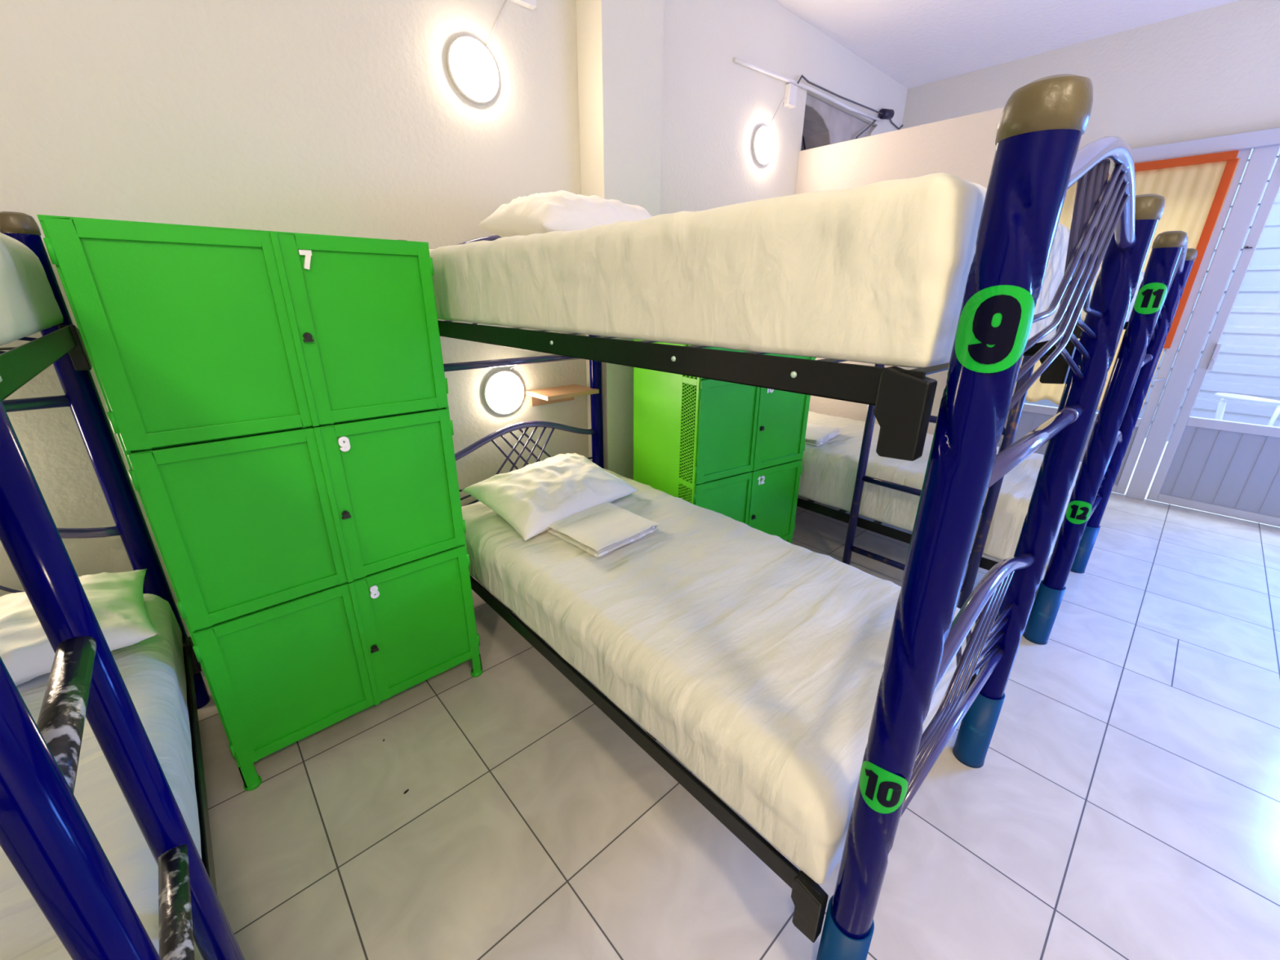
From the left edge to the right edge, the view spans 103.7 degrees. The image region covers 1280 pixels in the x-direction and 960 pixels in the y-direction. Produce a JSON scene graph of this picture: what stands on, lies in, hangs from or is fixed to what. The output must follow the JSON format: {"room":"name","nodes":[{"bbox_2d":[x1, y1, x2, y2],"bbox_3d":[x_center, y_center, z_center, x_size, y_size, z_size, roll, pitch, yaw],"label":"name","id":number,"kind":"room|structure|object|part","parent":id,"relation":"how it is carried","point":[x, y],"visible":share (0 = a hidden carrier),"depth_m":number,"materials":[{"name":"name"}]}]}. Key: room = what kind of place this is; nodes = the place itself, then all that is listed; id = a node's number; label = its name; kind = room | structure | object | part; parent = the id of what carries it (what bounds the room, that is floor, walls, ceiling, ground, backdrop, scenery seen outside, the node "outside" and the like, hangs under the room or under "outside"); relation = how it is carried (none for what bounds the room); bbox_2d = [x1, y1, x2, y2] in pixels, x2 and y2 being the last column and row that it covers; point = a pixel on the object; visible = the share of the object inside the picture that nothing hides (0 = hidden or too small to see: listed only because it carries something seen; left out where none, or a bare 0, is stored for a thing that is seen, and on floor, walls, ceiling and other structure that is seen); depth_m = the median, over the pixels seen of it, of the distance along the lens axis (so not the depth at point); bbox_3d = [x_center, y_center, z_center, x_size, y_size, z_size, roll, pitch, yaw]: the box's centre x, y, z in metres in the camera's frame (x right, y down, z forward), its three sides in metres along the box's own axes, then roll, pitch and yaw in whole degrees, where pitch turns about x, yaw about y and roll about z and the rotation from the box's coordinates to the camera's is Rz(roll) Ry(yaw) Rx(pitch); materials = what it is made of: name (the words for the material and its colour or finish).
{"room":"dormitory","nodes":[
{"label":"dormitory","id":0,"kind":"room"},
{"bbox_2d":[0,0,907,677],"bbox_3d":[-0.529,-1.161,2.759,7.838,3.230,0.300,-17,27,-39],"label":"wall","id":1,"kind":"structure","parent":0,"point":[335,117],"depth_m":1.91,"materials":[{"name":"paint"}]},
{"bbox_2d":[446,35,499,103],"bbox_3d":[-0.699,-1.737,2.128,0.228,0.228,0.044,-17,27,-39],"label":"wall lamp","id":2,"kind":"object","parent":1,"relation":"attached to","point":[473,69],"visible":1,"depth_m":2.11,"materials":[{"name":"white glass"}]},
{"bbox_2d":[485,0,506,48],"bbox_3d":[-0.614,-1.957,2.152,0.130,0.221,0.007,-17,27,-39],"label":"cable","id":3,"kind":"object","parent":1,"relation":"attached to","point":[504,2],"visible":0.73,"depth_m":2.15,"materials":[{"name":"white plastic"}]},
{"bbox_2d":[483,370,524,414],"bbox_3d":[-0.700,-0.453,2.613,0.228,0.228,0.044,-17,27,-39],"label":"wall lamp","id":4,"kind":"object","parent":1,"relation":"attached to","point":[503,390],"visible":1,"depth_m":2.59,"materials":[{"name":"white glass"}]},
{"bbox_2d":[508,0,536,10],"bbox_3d":[-0.510,-2.117,2.174,0.120,0.092,0.035,-17,27,-39],"label":"box","id":5,"kind":"object","parent":1,"relation":"attached to","point":[530,4],"visible":1,"depth_m":2.19,"materials":[{"name":"white plastic"}]},
{"bbox_2d":[525,384,599,406],"bbox_3d":[-0.423,-0.450,2.752,0.330,0.086,0.225,-17,27,-39],"label":"wall shelf","id":6,"kind":"object","parent":1,"relation":"attached to","point":[539,397],"visible":1,"depth_m":2.72,"materials":[{"name":"brown wood"}]},
{"bbox_2d":[751,125,774,165],"bbox_3d":[0.849,-2.280,3.426,0.228,0.228,0.044,-17,27,-39],"label":"wall lamp","id":7,"kind":"object","parent":1,"relation":"attached to","point":[763,142],"visible":1,"depth_m":3.40,"materials":[{"name":"white glass"}]},
{"bbox_2d":[768,98,786,128],"bbox_3d":[0.940,-2.506,3.443,0.177,0.206,0.024,-17,27,-39],"label":"cable","id":8,"kind":"object","parent":1,"relation":"attached to","point":[784,99],"visible":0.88,"depth_m":3.44,"materials":[{"name":"white plastic"}]},
{"bbox_2d":[783,83,797,108],"bbox_3d":[1.043,-2.655,3.475,0.090,0.120,0.040,-17,27,-39],"label":"box","id":9,"kind":"object","parent":1,"relation":"attached to","point":[791,90],"visible":1,"depth_m":3.46,"materials":[{"name":"white plastic"}]},
{"bbox_2d":[800,135,805,151],"bbox_3d":[1.403,-2.722,4.255,1.200,0.650,0.050,-17,27,-39],"label":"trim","id":10,"kind":"structure","parent":1,"relation":"attached to","point":[802,148],"depth_m":4.15,"materials":[{"name":"black"}]},
{"bbox_2d":[733,57,880,121],"bbox_3d":[1.309,-2.822,3.680,1.981,0.089,0.030,-17,27,-39],"label":"conduit","id":11,"kind":"object","parent":1,"relation":"attached to","point":[737,60],"visible":1,"depth_m":3.52,"materials":[{"name":"white plastic"}]},
{"bbox_2d":[797,75,882,115],"bbox_3d":[1.569,-2.919,3.860,1.305,0.085,0.012,-17,27,-39],"label":"cable","id":12,"kind":"object","parent":11,"relation":"on","point":[802,76],"visible":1,"depth_m":3.77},
{"bbox_2d":[802,93,872,149],"bbox_3d":[1.514,-2.699,4.154,1.126,0.558,0.230,-17,27,-39],"label":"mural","id":13,"kind":"structure","parent":1,"relation":"attached to","point":[824,124],"depth_m":4.00,"materials":[{"name":"paint"}]},
{"bbox_2d":[855,115,880,138],"bbox_3d":[1.880,-2.903,4.207,0.438,0.339,0.020,-16,26,-38],"label":"cable","id":14,"kind":"object","parent":1,"relation":"attached to","point":[879,116],"visible":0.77,"depth_m":4.21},
{"bbox_2d":[878,108,894,119],"bbox_3d":[2.105,-3.129,4.298,0.130,0.085,0.072,-12,24,-31],"label":"security camera","id":15,"kind":"object","parent":1,"relation":"attached to","point":[887,113],"visible":0.96,"depth_m":4.27,"materials":[{"name":"black plastic"}]},
{"bbox_2d":[889,119,903,129],"bbox_3d":[2.269,-3.180,4.476,0.025,0.062,0.355,19,27,41],"label":"cable","id":16,"kind":"object","parent":1,"relation":"attached to","point":[891,122],"visible":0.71,"depth_m":4.50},
{"bbox_2d":[575,0,663,479],"bbox_3d":[-0.102,-1.177,2.810,0.390,3.230,0.195,-17,27,-39],"label":"wall pillar","id":17,"kind":"structure","parent":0,"point":[620,42],"depth_m":2.49,"materials":[{"name":"paint"}]},
{"bbox_2d":[197,437,1279,959],"bbox_3d":[2.131,0.810,2.318,10.318,0.120,5.520,-17,27,-39],"label":"floor","id":18,"kind":"structure","parent":0,"point":[1123,803],"depth_m":1.52,"materials":[{"name":"tile"}]},
{"bbox_2d":[0,211,217,894],"bbox_3d":[-1.341,0.424,0.614,1.038,1.732,2.144,-17,27,-39],"label":"bunk bed","id":19,"kind":"object","parent":18,"relation":"on","point":[62,345],"visible":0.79,"depth_m":1.49,"materials":[{"name":"blue metal"}]},
{"bbox_3d":[-1.892,0.243,1.513,0.482,0.276,0.011,-17,27,-39],"label":"rod","id":20,"kind":"part","parent":19,"relation":"part of","materials":[{"name":"blue metal"}]},
{"bbox_3d":[-1.923,-0.497,1.203,0.583,0.359,0.011,-17,27,-39],"label":"rod","id":21,"kind":"part","parent":19,"relation":"part of","materials":[{"name":"blue metal"}]},
{"bbox_2d":[0,232,63,346],"bbox_3d":[-1.338,-0.182,0.398,1.004,0.230,1.963,-17,27,-39],"label":"mattress","id":22,"kind":"object","parent":19,"relation":"on","point":[28,305],"visible":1,"depth_m":1.06,"materials":[{"name":"beige fabric"}]},
{"bbox_3d":[-0.982,-0.157,0.753,0.045,0.055,1.955,-17,27,-39],"label":"rail","id":23,"kind":"part","parent":19,"relation":"part of","materials":[{"name":"black"}]},
{"bbox_3d":[-2.037,0.215,1.353,0.890,0.143,0.033,-17,27,-39],"label":"headboard","id":24,"kind":"part","parent":19,"relation":"part of","materials":[{"name":"blue metal"}]},
{"bbox_2d":[0,593,203,959],"bbox_3d":[-1.345,0.817,0.767,1.006,0.231,1.964,-17,27,-39],"label":"mattress","id":25,"kind":"object","parent":19,"relation":"on","point":[152,669],"visible":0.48,"depth_m":1.04,"materials":[{"name":"white fabric"}]},
{"bbox_2d":[0,568,159,685],"bbox_3d":[-1.665,0.413,1.323,0.440,0.154,0.560,19,27,41],"label":"pillow","id":26,"kind":"object","parent":25,"relation":"on","point":[116,600],"visible":0.65,"depth_m":1.34,"materials":[{"name":"beige fabric"}]},
{"bbox_3d":[-1.687,0.090,1.646,0.069,1.637,0.069,-17,27,-39],"label":"post","id":27,"kind":"part","parent":19,"relation":"part of","materials":[{"name":"blue metal"}]},
{"bbox_2d":[0,398,244,959],"bbox_3d":[-0.613,0.573,0.632,0.076,1.451,0.353,-17,27,-39],"label":"ladder","id":28,"kind":"object","parent":19,"relation":"attached to","point":[46,834],"visible":1,"depth_m":0.55,"materials":[{"name":"blue metal"}]},
{"bbox_3d":[-0.990,0.845,1.123,0.045,0.055,1.955,-17,27,-39],"label":"rail","id":29,"kind":"part","parent":19,"relation":"part of","materials":[{"name":"black metal"}]},
{"bbox_2d":[36,214,482,791],"bbox_3d":[-1.167,0.045,1.790,0.806,1.630,0.718,-17,27,-39],"label":"tall cabinet","id":30,"kind":"object","parent":18,"relation":"on","point":[277,402],"visible":1,"depth_m":1.44,"materials":[{"name":"green metal"}]},
{"bbox_3d":[-1.083,-0.348,1.237,0.387,0.504,0.014,-17,27,-39],"label":"door","id":31,"kind":"part","parent":30,"relation":"part of","materials":[{"name":"green wood"}]},
{"bbox_3d":[-1.087,0.132,1.415,0.387,0.512,0.014,-17,27,-39],"label":"door","id":32,"kind":"part","parent":30,"relation":"part of","materials":[{"name":"green wood"}]},
{"bbox_3d":[-1.091,0.611,1.592,0.387,0.501,0.014,-17,27,-39],"label":"door","id":33,"kind":"part","parent":30,"relation":"part of","materials":[{"name":"green wood"}]},
{"bbox_3d":[-0.791,-0.438,1.487,0.389,0.504,0.014,-17,27,-39],"label":"door","id":34,"kind":"part","parent":30,"relation":"part of","materials":[{"name":"green wood"}]},
{"bbox_3d":[-0.795,0.042,1.664,0.389,0.512,0.014,-17,27,-39],"label":"door","id":35,"kind":"part","parent":30,"relation":"part of","materials":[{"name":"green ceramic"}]},
{"bbox_3d":[-0.799,0.521,1.841,0.389,0.501,0.014,-17,27,-39],"label":"door","id":36,"kind":"part","parent":30,"relation":"part of","materials":[{"name":"green wood"}]},
{"bbox_2d":[633,339,816,543],"bbox_3d":[0.455,-0.324,2.824,0.806,1.630,0.588,-12,24,-31],"label":"locker","id":37,"kind":"object","parent":18,"relation":"on","point":[734,451],"visible":0.35,"depth_m":2.63,"materials":[{"name":"green metal"}]},
{"bbox_2d":[678,483,692,502],"bbox_3d":[0.230,0.239,2.627,0.008,0.451,0.106,-12,24,-31],"label":"vent","id":38,"kind":"object","parent":37,"relation":"attached to","point":[688,486],"depth_m":2.56,"materials":[{"name":"green metal"}]},
{"bbox_2d":[679,382,696,482],"bbox_3d":[0.234,-0.225,2.456,0.008,0.489,0.106,-12,24,-31],"label":"vent","id":39,"kind":"object","parent":37,"relation":"attached to","point":[682,478],"depth_m":2.45,"materials":[{"name":"green metal"}]},
{"bbox_2d":[684,344,695,378],"bbox_3d":[0.238,-0.703,2.279,0.008,0.481,0.106,-12,24,-31],"label":"vent","id":40,"kind":"object","parent":37,"relation":"attached to","point":[685,376],"depth_m":2.36,"materials":[{"name":"green metal"}]},
{"bbox_3d":[0.435,0.225,2.670,0.387,0.501,0.014,-12,24,-31],"label":"door","id":41,"kind":"part","parent":37,"relation":"part of","materials":[{"name":"green metal"}]},
{"bbox_3d":[0.443,-0.734,2.316,0.387,0.504,0.014,-12,24,-31],"label":"door","id":42,"kind":"part","parent":37,"relation":"part of","materials":[{"name":"green metal"}]},
{"bbox_3d":[0.439,-0.254,2.493,0.387,0.512,0.014,-12,24,-31],"label":"door","id":43,"kind":"part","parent":37,"relation":"part of","materials":[{"name":"green metal"}]},
{"bbox_3d":[0.764,0.152,2.874,0.389,0.501,0.014,-12,24,-31],"label":"door","id":44,"kind":"part","parent":37,"relation":"part of","materials":[{"name":"green metal"}]},
{"bbox_3d":[0.768,-0.327,2.697,0.389,0.512,0.014,-12,24,-31],"label":"door","id":45,"kind":"part","parent":37,"relation":"part of","materials":[{"name":"green metal"}]},
{"bbox_3d":[0.772,-0.807,2.519,0.389,0.504,0.014,-12,24,-31],"label":"door","id":46,"kind":"part","parent":37,"relation":"part of","materials":[{"name":"green metal"}]},
{"bbox_2d":[402,74,1164,959],"bbox_3d":[0.100,-0.019,1.845,1.038,1.732,2.144,-17,27,-39],"label":"bunk bed","id":47,"kind":"object","parent":18,"relation":"on","point":[1042,126],"visible":0.74,"depth_m":0.86,"materials":[{"name":"blue metal"}]},
{"bbox_3d":[-0.590,-1.035,2.286,0.890,0.143,0.033,-17,27,-39],"label":"headboard","id":48,"kind":"part","parent":47,"relation":"part of","materials":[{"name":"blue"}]},
{"bbox_3d":[-0.742,-0.105,2.480,0.482,0.276,0.011,-17,27,-39],"label":"rod","id":49,"kind":"part","parent":47,"relation":"part of","materials":[{"name":"blue metal"}]},
{"bbox_3d":[-0.724,-0.084,2.506,0.533,0.320,0.011,-17,27,-39],"label":"rod","id":50,"kind":"part","parent":47,"relation":"part of","materials":[{"name":"blue metal"}]},
{"bbox_3d":[-0.706,-0.061,2.532,0.583,0.359,0.011,-17,27,-39],"label":"rod","id":51,"kind":"part","parent":47,"relation":"part of","materials":[{"name":"blue metal"}]},
{"bbox_3d":[-0.508,-0.098,2.728,0.633,0.394,0.011,-17,27,-39],"label":"rod","id":52,"kind":"part","parent":47,"relation":"part of","materials":[{"name":"blue metal"}]},
{"bbox_3d":[-0.489,-0.134,2.733,0.583,0.359,0.011,-17,27,-39],"label":"rod","id":53,"kind":"part","parent":47,"relation":"part of","materials":[{"name":"blue metal"}]},
{"bbox_3d":[-0.596,-0.228,2.584,0.890,0.143,0.033,-17,27,-39],"label":"headboard","id":54,"kind":"part","parent":47,"relation":"part of","materials":[{"name":"blue metal"}]},
{"bbox_3d":[-0.470,-0.168,2.738,0.533,0.320,0.011,-17,27,-39],"label":"rod","id":55,"kind":"part","parent":47,"relation":"part of","materials":[{"name":"blue metal"}]},
{"bbox_3d":[-0.688,-0.037,2.559,0.633,0.394,0.011,-17,27,-39],"label":"rod","id":56,"kind":"part","parent":47,"relation":"part of","materials":[{"name":"blue metal"}]},
{"bbox_3d":[-0.452,-0.200,2.744,0.482,0.276,0.011,-17,27,-39],"label":"rod","id":57,"kind":"part","parent":47,"relation":"part of","materials":[{"name":"blue metal"}]},
{"bbox_3d":[-0.246,-0.353,2.877,0.069,1.637,0.069,-17,27,-39],"label":"post","id":58,"kind":"part","parent":47,"relation":"part of","materials":[{"name":"blue metal"}]},
{"bbox_3d":[-0.269,0.623,1.740,0.045,0.055,1.955,-17,27,-39],"label":"rail","id":59,"kind":"part","parent":47,"relation":"part of","materials":[{"name":"black"}]},
{"bbox_3d":[-0.261,-0.379,1.369,0.045,0.055,1.955,-17,27,-39],"label":"rail","id":60,"kind":"part","parent":47,"relation":"part of","materials":[{"name":"black metal"}]},
{"bbox_2d":[461,468,975,884],"bbox_3d":[0.083,0.376,1.989,1.001,0.235,1.972,-17,27,-39],"label":"mattress","id":61,"kind":"object","parent":47,"relation":"on","point":[754,657],"visible":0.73,"depth_m":1.47,"materials":[{"name":"white fabric"}]},
{"bbox_2d":[462,453,638,541],"bbox_3d":[-0.398,0.036,2.327,0.461,0.194,0.672,18,26,39],"label":"pillow","id":62,"kind":"object","parent":61,"relation":"on","point":[532,497],"visible":0.98,"depth_m":2.20,"materials":[{"name":"beige fabric"}]},
{"bbox_2d":[546,501,658,557],"bbox_3d":[-0.157,0.194,2.095,0.330,0.044,0.344,19,27,41],"label":"folded towel","id":63,"kind":"object","parent":61,"relation":"on","point":[599,530],"visible":1,"depth_m":2.05,"materials":[{"name":"beige fabric"}]},
{"bbox_2d":[428,172,1071,368],"bbox_3d":[0.090,-0.628,1.615,1.000,0.245,1.966,-17,27,-39],"label":"mattress","id":64,"kind":"object","parent":47,"relation":"on","point":[877,273],"visible":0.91,"depth_m":0.83,"materials":[{"name":"beige fabric"}]},
{"bbox_2d":[478,190,652,237],"bbox_3d":[-0.232,-1.049,2.084,0.720,0.242,0.468,-18,27,-41],"label":"pillow","id":65,"kind":"object","parent":64,"relation":"on","point":[561,210],"visible":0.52,"depth_m":1.86,"materials":[{"name":"beige fabric"}]},
{"bbox_3d":[0.439,0.389,0.848,0.077,1.664,0.077,-17,27,-39],"label":"post","id":66,"kind":"part","parent":47,"relation":"part of","materials":[{"name":"blue metal"}]},
{"bbox_3d":[0.643,0.397,1.040,0.482,0.276,0.011,-17,27,-39],"label":"rod","id":67,"kind":"part","parent":47,"relation":"part of","materials":[{"name":"blue metal"}]},
{"bbox_3d":[0.698,0.465,1.119,0.633,0.394,0.011,-17,27,-39],"label":"rod","id":68,"kind":"part","parent":47,"relation":"part of","materials":[{"name":"blue metal"}]},
{"bbox_3d":[0.661,0.417,1.066,0.533,0.320,0.011,-17,27,-39],"label":"rod","id":69,"kind":"part","parent":47,"relation":"part of","materials":[{"name":"blue metal"}]},
{"bbox_3d":[0.679,0.440,1.092,0.583,0.359,0.011,-17,27,-39],"label":"rod","id":70,"kind":"part","parent":47,"relation":"part of","materials":[{"name":"blue metal"}]},
{"bbox_3d":[0.878,0.404,1.288,0.633,0.394,0.011,-17,27,-39],"label":"rod","id":71,"kind":"part","parent":47,"relation":"part of","materials":[{"name":"blue metal"}]},
{"bbox_3d":[0.789,0.274,1.144,0.890,0.143,0.033,-17,27,-39],"label":"footboard","id":72,"kind":"part","parent":47,"relation":"part of","materials":[{"name":"blue metal"}]},
{"bbox_3d":[0.896,0.368,1.293,0.583,0.359,0.011,-17,27,-39],"label":"rod","id":73,"kind":"part","parent":47,"relation":"part of","materials":[{"name":"blue metal"}]},
{"bbox_3d":[0.915,0.334,1.298,0.533,0.320,0.011,-17,27,-39],"label":"rod","id":74,"kind":"part","parent":47,"relation":"part of","materials":[{"name":"blue metal"}]},
{"bbox_3d":[0.934,0.301,1.304,0.482,0.276,0.011,-17,27,-39],"label":"rod","id":75,"kind":"part","parent":47,"relation":"part of","materials":[{"name":"blue metal"}]},
{"bbox_3d":[0.459,-0.600,1.984,0.045,0.055,1.955,-17,27,-39],"label":"rail","id":76,"kind":"part","parent":47,"relation":"part of","materials":[{"name":"black"}]},
{"bbox_3d":[1.139,0.173,1.446,0.077,1.664,0.077,-17,27,-39],"label":"post","id":77,"kind":"part","parent":47,"relation":"part of","materials":[{"name":"blue metal"}]},
{"bbox_3d":[0.704,-0.304,0.834,0.633,0.394,0.011,-17,27,-39],"label":"rod","id":78,"kind":"part","parent":47,"relation":"part of","materials":[{"name":"blue metal"}]},
{"bbox_3d":[0.884,-0.365,1.004,0.633,0.394,0.011,-17,27,-39],"label":"rod","id":79,"kind":"part","parent":47,"relation":"part of","materials":[{"name":"blue metal"}]},
{"bbox_3d":[0.686,-0.329,0.807,0.583,0.359,0.011,-17,27,-39],"label":"rod","id":80,"kind":"part","parent":47,"relation":"part of","materials":[{"name":"blue metal"}]},
{"bbox_3d":[0.668,-0.352,0.781,0.533,0.320,0.011,-17,27,-39],"label":"rod","id":81,"kind":"part","parent":47,"relation":"part of","materials":[{"name":"blue metal"}]},
{"bbox_3d":[0.649,-0.372,0.756,0.482,0.276,0.011,-17,27,-39],"label":"rod","id":82,"kind":"part","parent":47,"relation":"part of","materials":[{"name":"blue metal"}]},
{"bbox_3d":[0.903,-0.401,1.008,0.583,0.359,0.011,-17,27,-39],"label":"rod","id":83,"kind":"part","parent":47,"relation":"part of","materials":[{"name":"blue metal"}]},
{"bbox_3d":[0.922,-0.435,1.013,0.533,0.320,0.011,-17,27,-39],"label":"rod","id":84,"kind":"part","parent":47,"relation":"part of","materials":[{"name":"blue metal"}]},
{"bbox_3d":[0.940,-0.468,1.019,0.482,0.276,0.011,-17,27,-39],"label":"rod","id":85,"kind":"part","parent":47,"relation":"part of","materials":[{"name":"blue metal"}]},
{"bbox_3d":[0.795,-0.496,0.860,0.890,0.143,0.033,-17,27,-39],"label":"footboard","id":86,"kind":"part","parent":47,"relation":"part of","materials":[{"name":"blue metal"}]},
{"bbox_2d":[796,231,1197,644],"bbox_3d":[1.505,-0.452,3.046,1.038,1.732,2.144,-17,27,-39],"label":"bunk bed","id":87,"kind":"object","parent":18,"relation":"on","point":[1170,264],"visible":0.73,"depth_m":2.13,"materials":[{"name":"blue metal"}]},
{"bbox_3d":[1.136,0.190,2.941,0.045,0.055,1.955,-17,27,-39],"label":"rail","id":88,"kind":"part","parent":87,"relation":"part of","materials":[{"name":"black"}]},
{"bbox_2d":[841,355,1035,608],"bbox_3d":[1.397,-0.082,2.448,0.077,1.451,0.639,-17,27,-39],"label":"ladder","id":89,"kind":"object","parent":87,"relation":"attached to","point":[1009,432],"visible":0.46,"depth_m":2.43,"materials":[{"name":"blue metal"}]},
{"bbox_2d":[798,411,1081,559],"bbox_3d":[1.502,-0.098,3.187,1.030,0.313,1.968,-17,27,-39],"label":"mattress","id":90,"kind":"object","parent":87,"relation":"on","point":[828,477],"visible":0.3,"depth_m":2.73,"materials":[{"name":"white fabric"}]},
{"bbox_2d":[804,422,840,445],"bbox_3d":[1.066,-0.310,3.257,0.340,0.050,0.400,16,25,36],"label":"sheet","id":91,"kind":"object","parent":90,"relation":"on","point":[815,434],"visible":0.46,"depth_m":3.17,"materials":[{"name":"beige fabric"}]},
{"bbox_3d":[1.145,-0.811,2.571,0.045,0.055,1.955,-17,27,-39],"label":"rail","id":92,"kind":"part","parent":87,"relation":"part of","materials":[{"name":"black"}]},
{"bbox_3d":[2.103,0.032,2.320,0.633,0.394,0.011,-17,27,-39],"label":"rod","id":93,"kind":"part","parent":87,"relation":"part of","materials":[{"name":"blue metal"}]},
{"bbox_3d":[2.085,0.008,2.293,0.583,0.359,0.011,-17,27,-39],"label":"rod","id":94,"kind":"part","parent":87,"relation":"part of","materials":[{"name":"blue metal"}]},
{"bbox_2d":[1080,266,1144,322],"bbox_3d":[1.510,-1.049,2.835,1.023,0.210,1.963,-17,27,-39],"label":"mattress","id":95,"kind":"object","parent":87,"relation":"on","point":[1083,313],"visible":0.02,"depth_m":1.94,"materials":[{"name":"beige fabric"}]},
{"bbox_3d":[1.845,-0.044,2.049,0.077,1.664,0.077,-17,27,-39],"label":"post","id":96,"kind":"part","parent":87,"relation":"part of","materials":[{"name":"blue metal"}]},
{"bbox_3d":[2.195,-0.159,2.345,0.890,0.143,0.033,-17,27,-39],"label":"footboard","id":97,"kind":"part","parent":87,"relation":"part of","materials":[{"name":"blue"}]},
{"bbox_3d":[1.864,-1.033,3.186,0.045,0.055,1.955,-17,27,-39],"label":"rail","id":98,"kind":"part","parent":87,"relation":"part of","materials":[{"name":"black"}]},
{"bbox_3d":[2.544,-0.259,2.647,0.077,1.664,0.077,-17,27,-39],"label":"post","id":99,"kind":"part","parent":87,"relation":"part of","materials":[{"name":"blue metal"}]},
{"bbox_3d":[2.290,-0.798,2.205,0.633,0.394,0.011,-17,27,-39],"label":"rod","id":100,"kind":"part","parent":87,"relation":"part of","materials":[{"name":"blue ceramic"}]},
{"bbox_3d":[2.110,-0.737,2.036,0.633,0.394,0.011,-17,27,-39],"label":"rod","id":101,"kind":"part","parent":87,"relation":"part of","materials":[{"name":"blue metal"}]},
{"bbox_3d":[2.091,-0.761,2.009,0.583,0.359,0.011,-17,27,-39],"label":"rod","id":102,"kind":"part","parent":87,"relation":"part of","materials":[{"name":"blue metal"}]},
{"bbox_3d":[2.201,-0.928,2.061,0.890,0.143,0.033,-17,27,-39],"label":"footboard","id":103,"kind":"part","parent":87,"relation":"part of","materials":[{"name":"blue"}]},
{"bbox_2d":[1213,392,1279,426],"bbox_3d":[5.106,-0.343,4.256,0.571,0.748,0.527,-17,27,-39],"label":"patio chair","id":104,"kind":"object","parent":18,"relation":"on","point":[1221,404],"visible":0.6,"depth_m":4.21,"materials":[{"name":"grey plastic"}]},
{"bbox_3d":[5.069,-0.401,4.476,0.031,0.704,0.072,-4,21,-12],"label":"leg","id":105,"kind":"part","parent":104,"relation":"part of","materials":[{"name":"grey plastic"}]},
{"bbox_3d":[4.878,-0.337,4.298,0.072,0.704,0.031,5,21,12],"label":"leg","id":106,"kind":"part","parent":104,"relation":"part of","materials":[{"name":"grey plastic"}]},
{"bbox_3d":[5.360,-0.340,4.318,0.072,0.704,0.031,-6,21,-16],"label":"leg","id":107,"kind":"part","parent":104,"relation":"part of","materials":[{"name":"grey plastic"}]},
{"bbox_2d":[795,106,1004,435],"bbox_3d":[1.707,-1.084,3.667,0.100,2.490,1.490,-17,27,-39],"label":"wall partition","id":108,"kind":"structure","parent":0,"point":[963,147],"depth_m":3.29,"materials":[{"name":"beige paint"}]},
{"bbox_2d":[773,0,1239,88],"bbox_3d":[1.240,-2.049,0.371,7.838,0.120,5.520,-17,27,-39],"label":"ceiling","id":109,"kind":"structure","parent":0,"point":[914,43],"depth_m":3.44,"materials":[{"name":"white paint"}]},
{"bbox_2d":[901,0,1279,150],"bbox_3d":[4.116,-1.344,3.359,0.120,3.230,5.020,-17,27,-39],"label":"wall","id":110,"kind":"structure","parent":0,"point":[1214,72],"depth_m":3.42,"materials":[{"name":"paint"}]},
{"bbox_2d":[996,148,1251,493],"bbox_3d":[3.481,-1.168,4.051,0.045,2.380,1.240,-17,27,-39],"label":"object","id":111,"kind":"structure","parent":110,"relation":"in","point":[1033,415],"depth_m":3.79,"materials":[{"name":"white metal"}]},
{"bbox_3d":[3.472,-0.333,4.358,0.020,0.480,1.130,-17,27,-39],"label":"panel","id":112,"kind":"part","parent":111,"relation":"part of","materials":[{"name":"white metal"}]},
{"bbox_2d":[1012,150,1240,413],"bbox_3d":[3.420,-1.435,3.886,0.081,1.725,1.226,-18,27,-40],"label":"curtain","id":113,"kind":"object","parent":111,"relation":"hanging from","point":[1194,189],"visible":0.2,"depth_m":3.42,"materials":[{"name":"brown fabric"}]},
{"bbox_2d":[1124,127,1279,500],"bbox_3d":[3.947,-1.016,3.557,0.130,2.475,2.750,-17,27,-39],"label":"trim","id":114,"kind":"structure","parent":110,"relation":"attached to","point":[1265,144],"depth_m":3.43,"materials":[{"name":"white paint"}]},
{"bbox_2d":[1146,154,1279,527],"bbox_3d":[4.396,-0.803,3.084,0.080,2.380,1.260,-17,27,-39],"label":"door","id":115,"kind":"structure","parent":110,"relation":"in","point":[1226,468],"depth_m":3.57,"materials":[{"name":"white wood"}]},
{"bbox_3d":[3.997,-0.857,3.496,0.034,0.180,0.025,-17,27,-39],"label":"handle","id":116,"kind":"part","parent":115,"relation":"part of","materials":[{"name":"white metal"}]},
{"bbox_3d":[4.400,0.000,3.392,0.020,0.540,1.150,-17,27,-39],"label":"panel","id":117,"kind":"part","parent":115,"relation":"part of","materials":[{"name":"white wood"}]},
{"label":"outside","id":118,"kind":"structure","parent":0,"visible":0},
{"bbox_2d":[1024,148,1279,441],"bbox_3d":[6.356,-2.014,4.544,0.125,3.700,8.000,-17,27,-39],"label":"window","id":119,"kind":"structure","parent":118,"point":[1247,362],"depth_m":5.00,"materials":[{"name":"grey"}]}
]}

